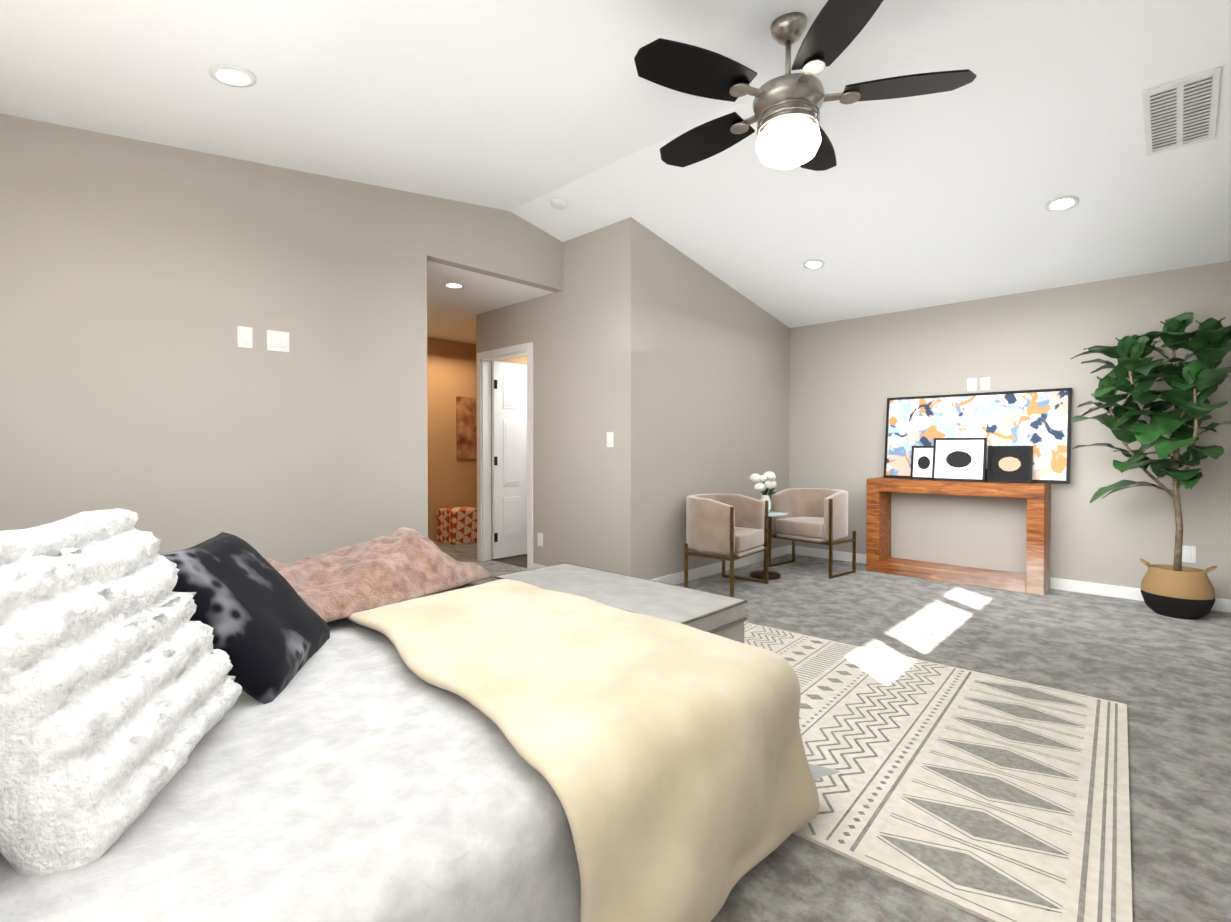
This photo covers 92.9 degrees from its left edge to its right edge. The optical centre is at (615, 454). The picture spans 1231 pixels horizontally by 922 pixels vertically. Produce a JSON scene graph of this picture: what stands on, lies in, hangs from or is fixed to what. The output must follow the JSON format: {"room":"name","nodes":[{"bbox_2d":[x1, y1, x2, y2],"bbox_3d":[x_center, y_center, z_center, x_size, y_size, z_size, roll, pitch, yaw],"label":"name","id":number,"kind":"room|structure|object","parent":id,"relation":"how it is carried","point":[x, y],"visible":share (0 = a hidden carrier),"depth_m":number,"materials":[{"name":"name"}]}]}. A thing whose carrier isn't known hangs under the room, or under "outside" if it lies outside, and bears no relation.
{"room":"bedroom","nodes":[
{"label":"bedroom","id":0,"kind":"room"},
{"bbox_2d":[0,114,562,564],"bbox_3d":[-1.866,-0.430,3.640,0.100,3.065,3.987,1,1,44],"label":"wall","id":1,"kind":"structure","parent":0,"point":[140,280],"depth_m":3.23,"materials":[{"name":"paint"}]},
{"bbox_2d":[237,326,252,348],"bbox_3d":[-2.098,-0.664,3.315,0.010,0.120,0.075,1,1,44],"label":"light switch","id":2,"kind":"object","parent":1,"relation":"attached to","point":[244,337],"visible":1,"depth_m":3.31,"materials":[{"name":"white plastic"}]},
{"bbox_2d":[267,330,288,352],"bbox_3d":[-1.981,-0.666,3.438,0.010,0.120,0.120,1,1,44],"label":"light switch","id":3,"kind":"object","parent":1,"relation":"attached to","point":[277,341],"visible":1,"depth_m":3.44,"materials":[{"name":"white plastic"}]},
{"bbox_2d":[427,337,476,540],"bbox_3d":[-2.093,-0.191,7.470,0.100,2.500,4.200,1,1,44],"label":"wall","id":4,"kind":"structure","parent":0,"point":[451,376],"depth_m":7.37,"materials":[{"name":"paint"}]},
{"bbox_2d":[456,396,476,458],"bbox_3d":[-1.905,-0.342,7.572,0.023,0.800,0.330,1,1,44],"label":"framed picture","id":5,"kind":"object","parent":4,"relation":"attached to","point":[466,444],"visible":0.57,"depth_m":7.54},
{"bbox_2d":[427,260,554,343],"bbox_3d":[-1.114,-1.480,6.518,2.810,0.100,4.200,1,1,44],"label":"ceiling","id":6,"kind":"structure","parent":0,"point":[452,313],"depth_m":5.28,"materials":[{"name":"white paint"}]},
{"bbox_2d":[443,282,464,288],"bbox_3d":[-1.344,-1.406,4.869,0.170,0.010,0.170,1,1,44],"label":"recessed light","id":7,"kind":"object","parent":6,"relation":"in","point":[454,285],"visible":1,"depth_m":4.87,"materials":[{"name":"white plastic"}]},
{"bbox_2d":[491,355,526,541],"bbox_3d":[-0.444,-0.185,6.921,0.100,2.500,2.513,1,1,44],"label":"wall","id":8,"kind":"structure","parent":0,"point":[522,360],"depth_m":6.00,"materials":[{"name":"paint"}]},
{"bbox_2d":[492,554,526,567],"bbox_3d":[-0.023,1.075,5.908,1.930,0.004,1.613,1,1,44],"label":"floor","id":9,"kind":"structure","parent":0,"point":[519,560],"depth_m":5.93,"materials":[{"name":"brown wood"}]},
{"bbox_2d":[533,563,544,568],"bbox_3d":[-0.329,1.043,4.937,1.170,0.090,0.013,1,1,44],"label":"baseboard","id":10,"kind":"structure","parent":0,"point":[534,565],"depth_m":5.30,"materials":[{"name":"white wood"}]},
{"bbox_2d":[476,217,639,577],"bbox_3d":[-0.587,-0.417,5.238,2.218,2.822,0.111,1,1,44],"label":"wall","id":11,"kind":"structure","parent":0,"point":[581,330],"depth_m":4.84,"materials":[{"name":"paint"}]},
{"bbox_2d":[477,342,532,569],"bbox_3d":[-1.044,0.027,5.675,0.890,2.105,0.118,1,1,44],"label":"door frame","id":12,"kind":"structure","parent":11,"relation":"attached to","point":[484,542],"depth_m":5.90,"materials":[{"name":"white wood"}]},
{"bbox_2d":[492,361,526,558],"bbox_3d":[-0.984,0.054,6.209,0.073,2.015,0.725,1,1,44],"label":"door leaf","id":13,"kind":"structure","parent":12,"relation":"in","point":[509,459],"depth_m":6.07,"materials":[{"name":"white wood"}]},
{"bbox_2d":[538,533,542,546],"bbox_3d":[-0.679,0.764,5.270,0.075,0.120,0.010,1,1,44],"label":"outlet","id":14,"kind":"object","parent":11,"relation":"attached to","point":[540,539],"visible":1,"depth_m":5.26,"materials":[{"name":"white plastic"}]},
{"bbox_2d":[0,0,1230,327],"bbox_3d":[0.588,-1.670,3.113,4.355,0.714,6.640,1,1,44],"label":"ceiling","id":15,"kind":"structure","parent":0,"point":[526,110],"depth_m":3.04,"materials":[{"name":"white paint"}]},
{"bbox_2d":[209,64,255,87],"bbox_3d":[-1.632,-1.615,2.499,0.170,0.010,0.170,1,8,44],"label":"recessed light","id":16,"kind":"object","parent":15,"relation":"in","point":[232,75],"visible":1,"depth_m":2.49,"materials":[{"name":"white plastic"}]},
{"bbox_2d":[551,197,567,209],"bbox_3d":[-0.424,-1.881,4.393,0.130,0.036,0.130,1,-10,44],"label":"smoke detector","id":17,"kind":"object","parent":15,"relation":"attached to","point":[559,203],"visible":0.98,"depth_m":4.36,"materials":[{"name":"white plastic"}]},
{"bbox_2d":[634,0,975,170],"bbox_3d":[0.713,-1.546,2.544,1.343,0.610,1.380,1,1,44],"label":"ceiling fan","id":18,"kind":"object","parent":15,"relation":"hanging from","point":[787,106],"visible":1,"depth_m":2.39,"materials":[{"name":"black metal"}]},
{"bbox_2d":[803,259,824,268],"bbox_3d":[1.641,-1.575,4.846,0.170,0.010,0.170,1,-10,44],"label":"recessed light","id":19,"kind":"object","parent":15,"relation":"in","point":[813,264],"visible":1,"depth_m":4.84,"materials":[{"name":"white plastic"}]},
{"bbox_2d":[1045,195,1078,211],"bbox_3d":[2.798,-1.571,3.669,0.170,0.010,0.170,1,-9,44],"label":"recessed light","id":20,"kind":"object","parent":15,"relation":"in","point":[1061,203],"visible":1,"depth_m":3.66,"materials":[{"name":"white plastic"}]},
{"bbox_2d":[1142,66,1220,155],"bbox_3d":[2.779,-1.668,2.882,0.260,0.014,0.560,1,-10,44],"label":"ceiling vent","id":21,"kind":"object","parent":15,"relation":"in","point":[1180,113],"visible":0.98,"depth_m":2.86,"materials":[{"name":"white plastic"}]},
{"bbox_2d":[640,224,789,579],"bbox_3d":[1.035,-0.376,5.529,0.100,2.914,2.553,1,1,44],"label":"wall","id":22,"kind":"structure","parent":0,"point":[714,380],"depth_m":5.12,"materials":[{"name":"paint"}]},
{"bbox_2d":[651,545,789,584],"bbox_3d":[0.996,1.037,5.421,0.013,0.090,2.546,1,1,44],"label":"baseboard","id":23,"kind":"structure","parent":22,"relation":"attached to","point":[677,578],"depth_m":5.33,"materials":[{"name":"white wood"}]},
{"bbox_2d":[432,540,1230,921],"bbox_3d":[-0.406,1.147,4.138,7.165,0.100,6.700,1,1,44],"label":"floor carpet","id":24,"kind":"object","parent":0,"point":[1166,680],"depth_m":2.92,"materials":[{"name":"grey carpet"}]},
{"bbox_2d":[0,509,839,921],"bbox_3d":[-0.958,0.516,1.798,2.360,1.188,2.346,1,1,44],"label":"bed","id":25,"kind":"object","parent":24,"relation":"on","point":[406,725],"visible":1,"depth_m":1.23,"materials":[{"name":"grey fabric"}]},
{"bbox_2d":[160,532,329,703],"bbox_3d":[-1.138,0.473,1.790,0.663,0.406,0.626,1,1,44],"label":"pillow","id":26,"kind":"object","parent":25,"relation":"on","point":[274,633],"depth_m":1.68,"materials":[{"name":"black fabric"}]},
{"bbox_2d":[264,527,494,622],"bbox_3d":[-1.121,0.549,2.603,1.021,0.388,1.184,1,1,44],"label":"pillow","id":27,"kind":"object","parent":25,"relation":"on","point":[401,572],"depth_m":2.42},
{"bbox_2d":[346,579,818,921],"bbox_3d":[-0.256,0.840,1.966,1.588,0.501,1.015,1,1,44],"label":"blanket","id":28,"kind":"object","parent":25,"relation":"on","point":[659,761],"depth_m":1.48,"materials":[{"name":"beige fabric"}]},
{"bbox_2d":[437,507,476,544],"bbox_3d":[-1.909,0.863,7.167,0.400,0.400,0.400,1,1,44],"label":"ottoman","id":29,"kind":"object","parent":24,"relation":"on","point":[456,525],"visible":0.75,"depth_m":7.01,"materials":[{"name":"fabric"}]},
{"bbox_2d":[684,494,767,596],"bbox_3d":[0.873,0.716,4.843,0.560,0.745,0.664,0,1,38],"label":"chair","id":30,"kind":"object","parent":24,"relation":"on","point":[730,525],"visible":1,"depth_m":4.65,"materials":[{"name":"fabric"}]},
{"bbox_2d":[749,471,787,579],"bbox_3d":[1.330,0.616,5.197,0.390,0.937,0.390,1,1,44],"label":"side table","id":31,"kind":"object","parent":24,"relation":"on","point":[765,482],"visible":0.85,"depth_m":5.15,"materials":[{"name":"brown metal"}]},
{"bbox_2d":[749,471,776,511],"bbox_3d":[1.333,0.328,5.194,0.235,0.360,0.300,1,1,44],"label":"vase","id":32,"kind":"object","parent":31,"relation":"on","point":[765,482],"depth_m":5.15,"materials":[{"name":"ceramic"}]},
{"bbox_2d":[768,488,855,578],"bbox_3d":[1.884,0.708,5.540,0.560,0.745,0.664,-1,1,-39],"label":"chair","id":33,"kind":"object","parent":24,"relation":"on","point":[817,515],"visible":1,"depth_m":5.43,"materials":[{"name":"fabric"}]},
{"bbox_2d":[744,622,1132,921],"bbox_3d":[0.757,1.107,2.712,2.440,0.011,1.780,1,1,41],"label":"rug","id":34,"kind":"object","parent":24,"relation":"on","point":[989,798],"visible":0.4,"depth_m":1.99,"materials":[{"name":"beige fabric"}]},
{"bbox_2d":[494,563,747,642],"bbox_3d":[-0.031,0.908,3.201,1.380,0.373,0.570,1,1,44],"label":"bench","id":35,"kind":"object","parent":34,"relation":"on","point":[717,614],"visible":0.19,"depth_m":2.99,"materials":[{"name":"fabric"}]},
{"bbox_2d":[866,477,1050,595],"bbox_3d":[2.933,0.656,5.100,1.350,0.860,0.315,1,1,44],"label":"console","id":36,"kind":"object","parent":24,"relation":"on","point":[1035,579],"visible":0.98,"depth_m":4.91,"materials":[{"name":"brown wood"}]},
{"bbox_2d":[910,446,932,479],"bbox_3d":[2.762,0.071,5.240,0.210,0.300,0.064,1,1,44],"label":"framed artwork","id":37,"kind":"object","parent":36,"relation":"on","point":[921,461],"visible":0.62,"depth_m":5.25},
{"bbox_2d":[932,437,986,481],"bbox_3d":[2.932,0.040,4.998,0.400,0.369,0.080,1,1,44],"label":"framed artwork","id":38,"kind":"object","parent":36,"relation":"on","point":[959,459],"visible":1,"depth_m":4.99},
{"bbox_2d":[884,388,1071,483],"bbox_3d":[3.085,-0.156,5.098,1.400,0.759,0.121,1,1,44],"label":"framed artwork","id":39,"kind":"object","parent":36,"relation":"on","point":[1039,420],"visible":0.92,"depth_m":4.98,"materials":[{"name":"paper"}]},
{"bbox_2d":[987,446,1032,482],"bbox_3d":[3.228,0.076,4.794,0.310,0.300,0.064,1,1,44],"label":"framed artwork","id":40,"kind":"object","parent":36,"relation":"on","point":[1013,464],"visible":1,"depth_m":4.79},
{"bbox_2d":[1071,312,1230,619],"bbox_3d":[3.606,0.063,3.962,0.862,2.072,0.966,1,1,44],"label":"potted plant","id":41,"kind":"object","parent":24,"relation":"on","point":[1177,589],"visible":1,"depth_m":3.90,"materials":[{"name":"green plant"}]},
{"bbox_2d":[789,261,1230,599],"bbox_3d":[3.135,-0.145,5.219,3.565,2.460,0.100,1,1,44],"label":"wall","id":42,"kind":"structure","parent":0,"point":[848,377],"depth_m":4.89,"materials":[{"name":"paint"}]},
{"bbox_2d":[967,378,976,390],"bbox_3d":[3.131,-0.615,5.141,0.070,0.110,0.010,1,1,44],"label":"electrical outlet","id":43,"kind":"object","parent":42,"relation":"attached to","point":[972,384],"visible":1,"depth_m":5.14,"materials":[{"name":"white plastic"}]},
{"bbox_2d":[981,377,989,389],"bbox_3d":[3.203,-0.614,5.071,0.070,0.110,0.010,1,1,44],"label":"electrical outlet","id":44,"kind":"object","parent":42,"relation":"attached to","point":[985,383],"visible":1,"depth_m":5.07,"materials":[{"name":"white plastic"}]},
{"bbox_2d":[790,545,1230,612],"bbox_3d":[3.083,1.040,5.204,3.330,0.090,0.013,1,1,44],"label":"baseboard","id":45,"kind":"structure","parent":42,"relation":"attached to","point":[1220,604],"depth_m":4.62,"materials":[{"name":"white wood"}]},
{"bbox_2d":[1182,545,1195,562],"bbox_3d":[4.120,0.716,4.208,0.075,0.120,0.010,1,1,44],"label":"electrical outlet","id":46,"kind":"object","parent":42,"relation":"attached to","point":[1188,554],"visible":0.83,"depth_m":4.20,"materials":[{"name":"white plastic"}]}
]}

